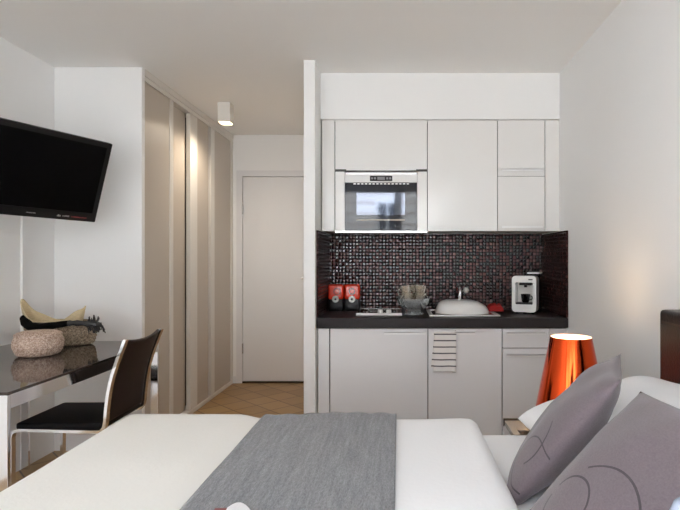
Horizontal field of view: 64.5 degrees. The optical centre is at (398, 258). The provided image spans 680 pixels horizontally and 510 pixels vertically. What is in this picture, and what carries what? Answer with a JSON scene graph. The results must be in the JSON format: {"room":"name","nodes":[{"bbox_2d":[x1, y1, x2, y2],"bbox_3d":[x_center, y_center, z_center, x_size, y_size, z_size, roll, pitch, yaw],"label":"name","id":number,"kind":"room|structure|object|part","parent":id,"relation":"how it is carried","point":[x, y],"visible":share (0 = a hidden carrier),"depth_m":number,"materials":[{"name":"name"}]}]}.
{"room":"studio apartment","nodes":[
{"label":"studio apartment","id":0,"kind":"room"},
{"bbox_2d":[0,37,53,471],"bbox_3d":[-2.295,0.000,2.015,0.100,2.500,6.930,0,0,0],"label":"wall","id":1,"kind":"structure","parent":0,"point":[26,81],"depth_m":3.24,"materials":[{"name":"white paint"}]},
{"bbox_2d":[20,216,25,469],"bbox_3d":[-2.238,0.440,3.180,0.014,1.620,0.030,0,0,0],"label":"trim","id":2,"kind":"structure","parent":1,"relation":"attached to","point":[22,218],"depth_m":3.17,"materials":[{"name":"white paint"}]},
{"bbox_2d":[0,117,111,221],"bbox_3d":[-2.016,-0.452,2.836,0.458,0.472,0.753,0,0,26],"label":"television","id":3,"kind":"object","parent":1,"relation":"attached to","point":[45,172],"visible":1,"depth_m":2.82,"materials":[{"name":"black plastic"}]},
{"bbox_2d":[16,383,303,482],"bbox_3d":[-0.583,1.300,2.015,3.524,0.100,6.930,0,0,0],"label":"floor","id":4,"kind":"structure","parent":0,"point":[257,400],"depth_m":4.65,"materials":[{"name":"wood"}]},
{"bbox_2d":[0,341,158,491],"bbox_3d":[-1.835,0.869,2.565,0.809,0.761,1.230,0,0,0],"label":"desk","id":5,"kind":"object","parent":4,"relation":"on","point":[23,380],"visible":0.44,"depth_m":2.41,"materials":[{"name":"brown glass"}]},
{"bbox_3d":[-1.451,0.874,1.958,0.042,0.750,0.016,0,0,0],"label":"leg","id":6,"kind":"part","parent":5,"relation":"part of","materials":[{"name":"silver metal"}]},
{"bbox_3d":[-2.218,0.874,3.172,0.042,0.750,0.016,0,0,0],"label":"leg","id":7,"kind":"part","parent":5,"relation":"part of","materials":[{"name":"silver metal"}]},
{"bbox_2d":[11,329,64,357],"bbox_3d":[-1.830,0.423,2.710,0.228,0.127,0.229,0,0,-42],"label":"lidded basket","id":8,"kind":"object","parent":5,"relation":"on","point":[39,342],"visible":1,"depth_m":2.63,"materials":[{"name":"wicker"}]},
{"bbox_3d":[-1.830,0.372,2.710,0.213,0.024,0.213,0,0,0],"label":"lid","id":9,"kind":"part","parent":8,"relation":"part of","materials":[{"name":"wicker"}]},
{"bbox_2d":[24,319,98,345],"bbox_3d":[-1.930,0.419,3.050,0.414,0.135,0.211,0,0,0],"label":"basket","id":10,"kind":"object","parent":5,"relation":"on","point":[73,335],"visible":0.38,"depth_m":2.98,"materials":[{"name":"stone"}]},
{"bbox_2d":[20,299,85,322],"bbox_3d":[-1.975,0.348,3.050,0.369,0.241,0.149,0,0,0],"label":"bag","id":11,"kind":"object","parent":10,"relation":"in","point":[28,312],"visible":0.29,"depth_m":3.05,"materials":[{"name":"beige fabric"}]},
{"bbox_2d":[20,315,105,333],"bbox_3d":[-1.888,0.364,2.969,0.494,0.103,0.127,0,0,0],"label":"scarf","id":12,"kind":"object","parent":10,"relation":"in","point":[26,323],"visible":0.94,"depth_m":2.94,"materials":[{"name":"black fabric"}]},
{"bbox_3d":[-1.451,0.874,3.172,0.042,0.750,0.016,0,0,0],"label":"leg","id":13,"kind":"part","parent":5,"relation":"part of","materials":[{"name":"silver metal"}]},
{"bbox_2d":[10,328,162,485],"bbox_3d":[-1.536,0.807,2.673,0.537,0.870,0.414,0,0,-1],"label":"desk chair","id":14,"kind":"object","parent":4,"relation":"on","point":[126,393],"visible":0.96,"depth_m":2.59,"materials":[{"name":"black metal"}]},
{"bbox_3d":[-1.583,0.779,2.672,0.411,0.031,0.370,0,0,-1],"label":"seat","id":15,"kind":"part","parent":14,"relation":"part of","materials":[{"name":"black leather"}]},
{"bbox_3d":[-1.540,0.806,2.866,0.537,0.867,0.028,0,0,-1],"label":"frame","id":16,"kind":"part","parent":14,"relation":"part of","materials":[{"name":"silver metal"}]},
{"bbox_3d":[-1.325,0.570,2.677,0.115,0.392,0.372,0,0,-1],"label":"backrest","id":17,"kind":"part","parent":14,"relation":"part of","materials":[{"name":"black leather"}]},
{"bbox_2d":[54,67,232,450],"bbox_3d":[-1.956,0.000,4.426,0.574,2.498,1.903,0,0,0],"label":"wardrobe","id":18,"kind":"object","parent":4,"relation":"on","point":[157,251],"visible":0.85,"depth_m":3.61,"materials":[{"name":"white paint"}]},
{"bbox_3d":[-1.958,0.000,3.495,0.570,2.498,0.040,0,0,0],"label":"panel","id":19,"kind":"part","parent":18,"relation":"part of","materials":[{"name":"white paint"}]},
{"bbox_3d":[-1.693,0.022,3.710,0.028,2.384,0.390,0,0,0],"label":"sliding door","id":20,"kind":"part","parent":18,"relation":"part of","materials":[{"name":"beige"}]},
{"bbox_3d":[-1.733,0.022,4.085,0.028,2.384,0.410,0,0,0],"label":"sliding door","id":21,"kind":"part","parent":18,"relation":"part of","materials":[{"name":"beige"}]},
{"bbox_3d":[-1.693,0.022,4.567,0.028,2.384,0.265,0,0,0],"label":"sliding door","id":22,"kind":"part","parent":18,"relation":"part of","materials":[{"name":"beige"}]},
{"bbox_3d":[-1.693,0.022,5.082,0.028,2.384,0.465,0,0,0],"label":"sliding door","id":23,"kind":"part","parent":18,"relation":"part of","materials":[{"name":"beige"}]},
{"bbox_3d":[-1.722,0.021,5.349,0.102,2.392,0.058,0,0,0],"label":"post","id":24,"kind":"part","parent":18,"relation":"part of","materials":[{"name":"white wood"}]},
{"bbox_2d":[318,328,330,412],"bbox_3d":[-0.483,0.847,3.703,0.072,0.805,0.566,0,0,0],"label":"filler panel","id":25,"kind":"object","parent":4,"relation":"on","point":[323,333],"visible":0.26,"depth_m":3.42,"materials":[{"name":"grey laminate"}]},
{"bbox_2d":[330,328,426,418],"bbox_3d":[-0.129,0.847,3.693,0.624,0.805,0.586,0,0,0],"label":"base cabinet","id":26,"kind":"object","parent":4,"relation":"on","point":[373,370],"visible":0.56,"depth_m":3.42,"materials":[{"name":"grey laminate"}]},
{"bbox_3d":[0.037,0.475,3.410,0.265,0.014,0.020,0,0,0],"label":"handle","id":27,"kind":"part","parent":26,"relation":"part of","materials":[{"name":"silver metal"}]},
{"bbox_2d":[316,309,567,327],"bbox_3d":[0.276,0.408,3.693,1.605,0.064,0.587,0,0,0],"label":"countertop","id":28,"kind":"structure","parent":26,"relation":"on","point":[508,318],"depth_m":3.40,"materials":[{"name":"stone"}]},
{"bbox_2d":[328,284,344,310],"bbox_3d":[-0.456,0.280,3.896,0.112,0.192,0.146,0,0,0],"label":"canister","id":29,"kind":"object","parent":28,"relation":"on","point":[336,297],"visible":0.98,"depth_m":3.84,"materials":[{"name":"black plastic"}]},
{"bbox_2d":[344,284,360,310],"bbox_3d":[-0.338,0.280,3.896,0.112,0.192,0.146,0,0,0],"label":"canister","id":30,"kind":"object","parent":28,"relation":"on","point":[352,292],"visible":1,"depth_m":3.84,"materials":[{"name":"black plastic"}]},
{"bbox_2d":[356,308,401,315],"bbox_3d":[-0.133,0.358,3.745,0.308,0.036,0.390,0,0,0],"label":"cooktop","id":31,"kind":"object","parent":28,"relation":"in","point":[363,311],"visible":1,"depth_m":3.62,"materials":[{"name":"silver metal"}]},
{"bbox_3d":[-0.133,0.371,3.748,0.306,0.010,0.365,0,0,0],"label":"glass plate","id":32,"kind":"part","parent":31,"relation":"part of","materials":[{"name":"black glass"}]},
{"bbox_2d":[396,297,430,314],"bbox_3d":[0.098,0.320,3.630,0.237,0.112,0.237,0,0,0],"label":"glass bowl","id":33,"kind":"object","parent":28,"relation":"on","point":[405,308],"visible":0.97,"depth_m":3.60,"materials":[{"name":"clear glass"}]},
{"bbox_2d":[401,292,412,305],"bbox_3d":[0.054,0.270,3.599,0.082,0.095,0.083,0,0,1],"label":"glass cup","id":34,"kind":"object","parent":33,"relation":"in","point":[412,292],"visible":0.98,"depth_m":3.59,"materials":[{"name":"clear glass"}]},
{"bbox_2d":[414,292,426,305],"bbox_3d":[0.144,0.270,3.601,0.082,0.095,0.083,0,0,-17],"label":"glass cup","id":35,"kind":"object","parent":33,"relation":"in","point":[414,292],"visible":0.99,"depth_m":3.59,"materials":[{"name":"clear glass"}]},
{"bbox_2d":[415,285,427,298],"bbox_3d":[0.146,0.222,3.598,0.083,0.095,0.082,0,0,-4],"label":"glass cup","id":36,"kind":"object","parent":35,"relation":"in","point":[425,285],"visible":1,"depth_m":3.59,"materials":[{"name":"clear glass"}]},
{"bbox_2d":[456,285,468,298],"bbox_3d":[0.462,0.281,3.876,0.094,0.190,0.199,0,0,0],"label":"faucet","id":37,"kind":"object","parent":28,"relation":"on","point":[459,290],"visible":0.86,"depth_m":3.87,"materials":[{"name":"silver metal"}]},
{"bbox_3d":[0.438,0.222,3.861,0.030,0.070,0.169,0,0,5],"label":"spout","id":38,"kind":"part","parent":37,"relation":"part of","materials":[{"name":"silver metal"}]},
{"bbox_2d":[426,309,499,315],"bbox_3d":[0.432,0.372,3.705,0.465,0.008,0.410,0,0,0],"label":"sink","id":39,"kind":"object","parent":28,"relation":"in","point":[431,312],"visible":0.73,"depth_m":3.59,"materials":[{"name":"silver metal"}]},
{"bbox_2d":[435,299,488,314],"bbox_3d":[0.435,0.324,3.685,0.370,0.087,0.300,0,0,0],"label":"basin","id":40,"kind":"object","parent":39,"relation":"on","point":[448,306],"visible":1,"depth_m":3.56,"materials":[{"name":"white ceramic"}]},
{"bbox_2d":[430,310,493,314],"bbox_3d":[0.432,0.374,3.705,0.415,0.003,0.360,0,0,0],"label":"basin","id":41,"kind":"object","parent":39,"relation":"in","point":[432,312],"depth_m":3.59,"materials":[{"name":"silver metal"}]},
{"bbox_2d":[487,303,503,311],"bbox_3d":[0.680,0.339,3.790,0.110,0.057,0.120,0,0,0],"label":"dishcloth","id":42,"kind":"object","parent":28,"relation":"on","point":[492,307],"visible":0.93,"depth_m":3.74,"materials":[{"name":"red fabric"}]},
{"bbox_2d":[512,272,541,313],"bbox_3d":[0.911,0.234,3.761,0.176,0.284,0.252,0,0,25],"label":"coffee machine","id":43,"kind":"object","parent":28,"relation":"on","point":[521,284],"visible":1,"depth_m":3.68,"materials":[{"name":"white plastic"}]},
{"bbox_2d":[516,302,532,304],"bbox_3d":[0.873,0.305,3.691,0.116,0.010,0.082,0,0,25],"label":"drip tray","id":44,"kind":"object","parent":43,"relation":"on","point":[517,303],"depth_m":3.66,"materials":[{"name":"black plastic"}]},
{"bbox_3d":[0.879,0.178,3.692,0.080,0.033,0.075,0,0,25],"label":"spout","id":45,"kind":"part","parent":43,"relation":"part of","materials":[{"name":"black plastic"}]},
{"bbox_2d":[521,294,532,302],"bbox_3d":[0.876,0.271,3.690,0.072,0.058,0.066,0,0,-24],"label":"coffee cup","id":46,"kind":"object","parent":43,"relation":"on","point":[525,298],"visible":1,"depth_m":3.67,"materials":[{"name":"black ceramic"}]},
{"bbox_3d":[0.948,0.097,3.729,0.081,0.010,0.120,0,0,25],"label":"lever","id":47,"kind":"part","parent":43,"relation":"part of","materials":[{"name":"white plastic"}]},
{"bbox_2d":[427,328,501,434],"bbox_3d":[0.423,0.847,3.693,0.471,0.805,0.586,0,0,0],"label":"base cabinet","id":48,"kind":"object","parent":4,"relation":"on","point":[473,392],"visible":0.57,"depth_m":3.42,"materials":[{"name":"grey"}]},
{"bbox_2d":[431,330,455,371],"bbox_3d":[0.284,0.585,3.396,0.160,0.267,0.026,0,0,0],"label":"kitchen towel","id":49,"kind":"object","parent":48,"relation":"hanging from","point":[444,344],"visible":1,"depth_m":3.39,"materials":[{"name":"fabric"}]},
{"bbox_3d":[0.347,0.475,3.410,0.275,0.014,0.020,0,0,0],"label":"handle","id":50,"kind":"part","parent":48,"relation":"part of","materials":[{"name":"silver metal"}]},
{"bbox_2d":[503,418,529,434],"bbox_3d":[0.755,1.026,2.505,0.460,0.447,0.370,0,0,0],"label":"bedside table","id":51,"kind":"object","parent":4,"relation":"on","point":[512,426],"visible":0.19,"depth_m":2.60,"materials":[{"name":"beige paint"}]},
{"bbox_3d":[0.538,1.042,2.501,0.018,0.414,0.362,0,0,0],"label":"panel","id":52,"kind":"part","parent":51,"relation":"part of","materials":[{"name":"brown wood"}]},
{"bbox_2d":[536,334,597,405],"bbox_3d":[0.792,0.583,2.460,0.316,0.450,0.316,0,0,0],"label":"table lamp","id":53,"kind":"object","parent":51,"relation":"on","point":[568,356],"visible":0.49,"depth_m":2.38,"materials":[{"name":"orange metal"}]},
{"bbox_2d":[501,328,548,434],"bbox_3d":[0.811,0.847,3.693,0.295,0.805,0.586,0,0,0],"label":"base cabinet","id":54,"kind":"object","parent":4,"relation":"on","point":[524,350],"visible":0.59,"depth_m":3.42,"materials":[{"name":"grey"}]},
{"bbox_3d":[0.811,0.507,3.429,0.294,0.121,0.019,0,0,0],"label":"drawer","id":55,"kind":"part","parent":54,"relation":"part of","materials":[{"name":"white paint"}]},
{"bbox_3d":[0.812,0.477,3.410,0.245,0.014,0.020,0,0,0],"label":"handle","id":56,"kind":"part","parent":54,"relation":"part of","materials":[{"name":"silver metal"}]},
{"bbox_3d":[0.812,0.615,3.410,0.245,0.014,0.020,0,0,0],"label":"handle","id":57,"kind":"part","parent":54,"relation":"part of","materials":[{"name":"silver metal"}]},
{"bbox_2d":[548,328,566,338],"bbox_3d":[1.020,0.847,3.703,0.115,0.805,0.566,0,0,0],"label":"filler panel","id":58,"kind":"object","parent":4,"relation":"on","point":[552,331],"visible":0.12,"depth_m":3.42,"materials":[{"name":"grey"}]},
{"bbox_2d":[483,310,679,509],"bbox_3d":[0.046,0.720,1.225,2.062,1.059,1.610,0,0,0],"label":"bed","id":59,"kind":"object","parent":4,"relation":"on","point":[504,449],"visible":0.13,"depth_m":1.92,"materials":[{"name":"white fabric"}]},
{"bbox_2d":[0,414,260,509],"bbox_3d":[-0.679,0.815,1.250,0.837,0.459,1.721,0,0,0],"label":"duvet","id":60,"kind":"object","parent":59,"relation":"on","point":[140,461],"visible":0.6,"depth_m":1.52,"materials":[{"name":"white fabric"}]},
{"bbox_2d":[180,412,395,509],"bbox_3d":[-0.262,0.778,1.250,0.506,0.384,1.778,0,0,0],"label":"throw blanket","id":61,"kind":"object","parent":60,"relation":"on","point":[330,460],"visible":0.99,"depth_m":1.52,"materials":[{"name":"grey fabric"}]},
{"bbox_2d":[214,502,249,509],"bbox_3d":[-0.381,0.575,1.153,0.094,0.017,0.195,0,0,0],"label":"folded card","id":62,"kind":"object","parent":61,"relation":"on","point":[236,506],"visible":1,"depth_m":1.23,"materials":[{"name":"white paper"}]},
{"bbox_2d":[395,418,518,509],"bbox_3d":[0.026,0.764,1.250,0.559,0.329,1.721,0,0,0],"label":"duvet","id":63,"kind":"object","parent":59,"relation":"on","point":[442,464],"visible":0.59,"depth_m":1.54,"materials":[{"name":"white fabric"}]},
{"bbox_3d":[-0.010,0.775,1.250,1.950,0.226,1.560,0,0,0],"label":"mattress","id":64,"kind":"part","parent":59,"relation":"part of","materials":[{"name":"white fabric"}]},
{"bbox_2d":[507,354,621,504],"bbox_3d":[0.487,0.498,1.565,0.306,0.398,0.410,0,0,23],"label":"cushion","id":65,"kind":"object","parent":59,"relation":"on","point":[573,418],"visible":0.89,"depth_m":1.41,"materials":[{"name":"fabric"}]},
{"bbox_2d":[530,391,679,509],"bbox_3d":[0.490,0.501,1.055,0.374,0.342,0.510,0,0,-14],"label":"cushion","id":66,"kind":"object","parent":59,"relation":"on","point":[633,462],"visible":0.99,"depth_m":1.09,"materials":[{"name":"fabric"}]},
{"bbox_3d":[1.031,0.640,1.222,0.092,0.900,1.605,0,0,0],"label":"headboard","id":67,"kind":"part","parent":59,"relation":"part of","materials":[{"name":"brown wood"}]},
{"bbox_2d":[669,496,679,509],"bbox_3d":[0.405,0.485,0.700,0.120,0.352,0.120,0,0,0],"label":"vase","id":68,"kind":"object","parent":59,"relation":"on","point":[675,505],"visible":1,"depth_m":0.71,"materials":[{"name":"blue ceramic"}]},
{"bbox_3d":[0.735,0.607,1.660,0.440,0.112,0.660,2,0,-7],"label":"pillow","id":69,"kind":"object","parent":59,"relation":"on","visible":0},
{"bbox_2d":[518,376,679,429],"bbox_3d":[0.748,0.515,1.640,0.527,0.211,0.680,0,0,-10],"label":"pillow","id":70,"kind":"object","parent":69,"relation":"on","point":[665,391],"visible":0.2,"depth_m":1.77,"materials":[{"name":"white fabric"}]},
{"bbox_2d":[232,135,303,375],"bbox_3d":[-1.412,0.000,5.430,1.666,2.500,0.100,0,0,0],"label":"wall","id":71,"kind":"structure","parent":0,"point":[250,152],"depth_m":5.38,"materials":[{"name":"white paint"}]},
{"bbox_2d":[236,170,303,382],"bbox_3d":[-1.183,0.180,5.398,0.905,2.140,0.164,0,0,0],"label":"door","id":72,"kind":"structure","parent":71,"relation":"in","point":[269,203],"depth_m":5.39,"materials":[{"name":"white wood"}]},
{"bbox_2d":[0,0,621,134],"bbox_3d":[-0.583,-1.300,2.015,3.524,0.100,6.930,0,0,0],"label":"ceiling","id":73,"kind":"structure","parent":0,"point":[250,55],"depth_m":3.06,"materials":[{"name":"white paint"}]},
{"bbox_2d":[218,102,233,124],"bbox_3d":[-1.395,-1.170,4.300,0.100,0.160,0.100,0,0,0],"label":"ceiling spotlight","id":74,"kind":"object","parent":73,"relation":"attached to","point":[225,109],"visible":1,"depth_m":4.25,"materials":[{"name":"white metal"}]},
{"bbox_2d":[219,122,231,124],"bbox_3d":[-1.395,-1.092,4.300,0.080,0.005,0.080,0,0,0],"label":"diffuser","id":75,"kind":"object","parent":74,"relation":"attached to","point":[223,123],"depth_m":4.30,"materials":[{"name":"beige plastic"}]},
{"bbox_2d":[304,60,329,413],"bbox_3d":[-0.557,0.000,4.367,0.084,2.500,2.026,0,0,0],"label":"wall","id":76,"kind":"structure","parent":0,"point":[312,75],"depth_m":3.35,"materials":[{"name":"white paint"}]},
{"bbox_2d":[542,0,679,378],"bbox_3d":[1.123,0.000,1.325,0.112,2.500,5.550,0,0,0],"label":"wall","id":77,"kind":"structure","parent":0,"point":[619,121],"depth_m":2.59,"materials":[{"name":"white paint"}]},
{"bbox_2d":[488,177,544,233],"bbox_3d":[0.821,-0.371,3.777,0.314,0.367,0.417,0,0,0],"label":"upper cabinet","id":78,"kind":"object","parent":77,"relation":"attached to","point":[520,200],"visible":0.98,"depth_m":3.59,"materials":[{"name":"grey"}]},
{"bbox_3d":[0.828,-0.215,3.579,0.275,0.014,0.020,0,0,0],"label":"handle","id":79,"kind":"part","parent":78,"relation":"part of","materials":[{"name":"silver metal"}]},
{"bbox_2d":[497,120,544,176],"bbox_3d":[0.821,-0.745,3.777,0.314,0.377,0.417,0,0,0],"label":"upper cabinet","id":80,"kind":"object","parent":77,"relation":"attached to","point":[520,143],"visible":0.92,"depth_m":3.59,"materials":[{"name":"grey"}]},
{"bbox_3d":[0.828,-0.597,3.579,0.275,0.014,0.020,0,0,0],"label":"handle","id":81,"kind":"part","parent":80,"relation":"part of","materials":[{"name":"silver metal"}]},
{"bbox_2d":[532,120,558,233],"bbox_3d":[1.031,-0.560,3.788,0.094,0.745,0.397,0,0,0],"label":"filler panel","id":82,"kind":"object","parent":77,"relation":"attached to","point":[551,176],"visible":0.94,"depth_m":3.59,"materials":[{"name":"grey"}]},
{"bbox_3d":[0.276,0.000,4.050,1.606,2.500,0.100,0,0,0],"label":"wall","id":83,"kind":"structure","parent":0,"visible":0},
{"bbox_2d":[322,120,336,233],"bbox_3d":[-0.476,-0.560,3.788,0.085,0.745,0.397,0,0,0],"label":"filler panel","id":84,"kind":"object","parent":83,"relation":"attached to","point":[328,126],"visible":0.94,"depth_m":3.59,"materials":[{"name":"grey"}]},
{"bbox_2d":[335,172,426,234],"bbox_3d":[-0.120,-0.382,3.785,0.617,0.411,0.401,0,0,0],"label":"housing","id":85,"kind":"object","parent":83,"relation":"attached to","point":[339,176],"visible":0.91,"depth_m":3.59,"materials":[{"name":"white paint"}]},
{"bbox_3d":[-0.397,-0.390,3.788,0.063,0.395,0.397,0,0,0],"label":"panel","id":86,"kind":"part","parent":85,"relation":"part of","materials":[{"name":"white paint"}]},
{"bbox_2d":[345,173,416,230],"bbox_3d":[-0.121,-0.387,3.772,0.484,0.390,0.387,0,0,0],"label":"microwave","id":87,"kind":"object","parent":85,"relation":"in","point":[373,201],"visible":1,"depth_m":3.58,"materials":[{"name":"silver metal"}]},
{"bbox_3d":[-0.121,-0.541,3.596,0.484,0.054,0.026,0,0,0],"label":"control panel","id":88,"kind":"part","parent":87,"relation":"part of","materials":[{"name":"white paint"}]},
{"bbox_3d":[0.156,-0.390,3.788,0.065,0.395,0.397,0,0,0],"label":"panel","id":89,"kind":"part","parent":85,"relation":"part of","materials":[{"name":"white paint"}]},
{"bbox_2d":[335,120,426,172],"bbox_3d":[-0.120,-0.762,3.787,0.617,0.342,0.398,0,0,0],"label":"upper cabinet","id":90,"kind":"object","parent":83,"relation":"attached to","point":[361,146],"visible":0.92,"depth_m":3.59,"materials":[{"name":"grey"}]},
{"bbox_2d":[321,73,559,121],"bbox_3d":[0.276,-1.094,3.795,1.606,0.312,0.411,0,0,0],"label":"wall","id":91,"kind":"structure","parent":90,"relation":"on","point":[344,96],"depth_m":3.59,"materials":[{"name":"white paint"}]},
{"bbox_2d":[330,234,541,308],"bbox_3d":[0.276,0.121,3.994,1.582,0.658,0.012,0,0,0],"label":"wall","id":92,"kind":"structure","parent":83,"relation":"attached to","point":[485,264],"depth_m":3.99,"materials":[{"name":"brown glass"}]},
{"bbox_2d":[426,120,496,233],"bbox_3d":[0.426,-0.560,3.777,0.466,0.745,0.417,0,0,0],"label":"upper cabinet","id":93,"kind":"object","parent":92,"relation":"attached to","point":[461,154],"visible":0.95,"depth_m":3.59,"materials":[{"name":"grey"}]},
{"bbox_3d":[0.345,-0.215,3.579,0.260,0.014,0.020,0,0,0],"label":"handle","id":94,"kind":"part","parent":93,"relation":"part of","materials":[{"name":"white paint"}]}
]}

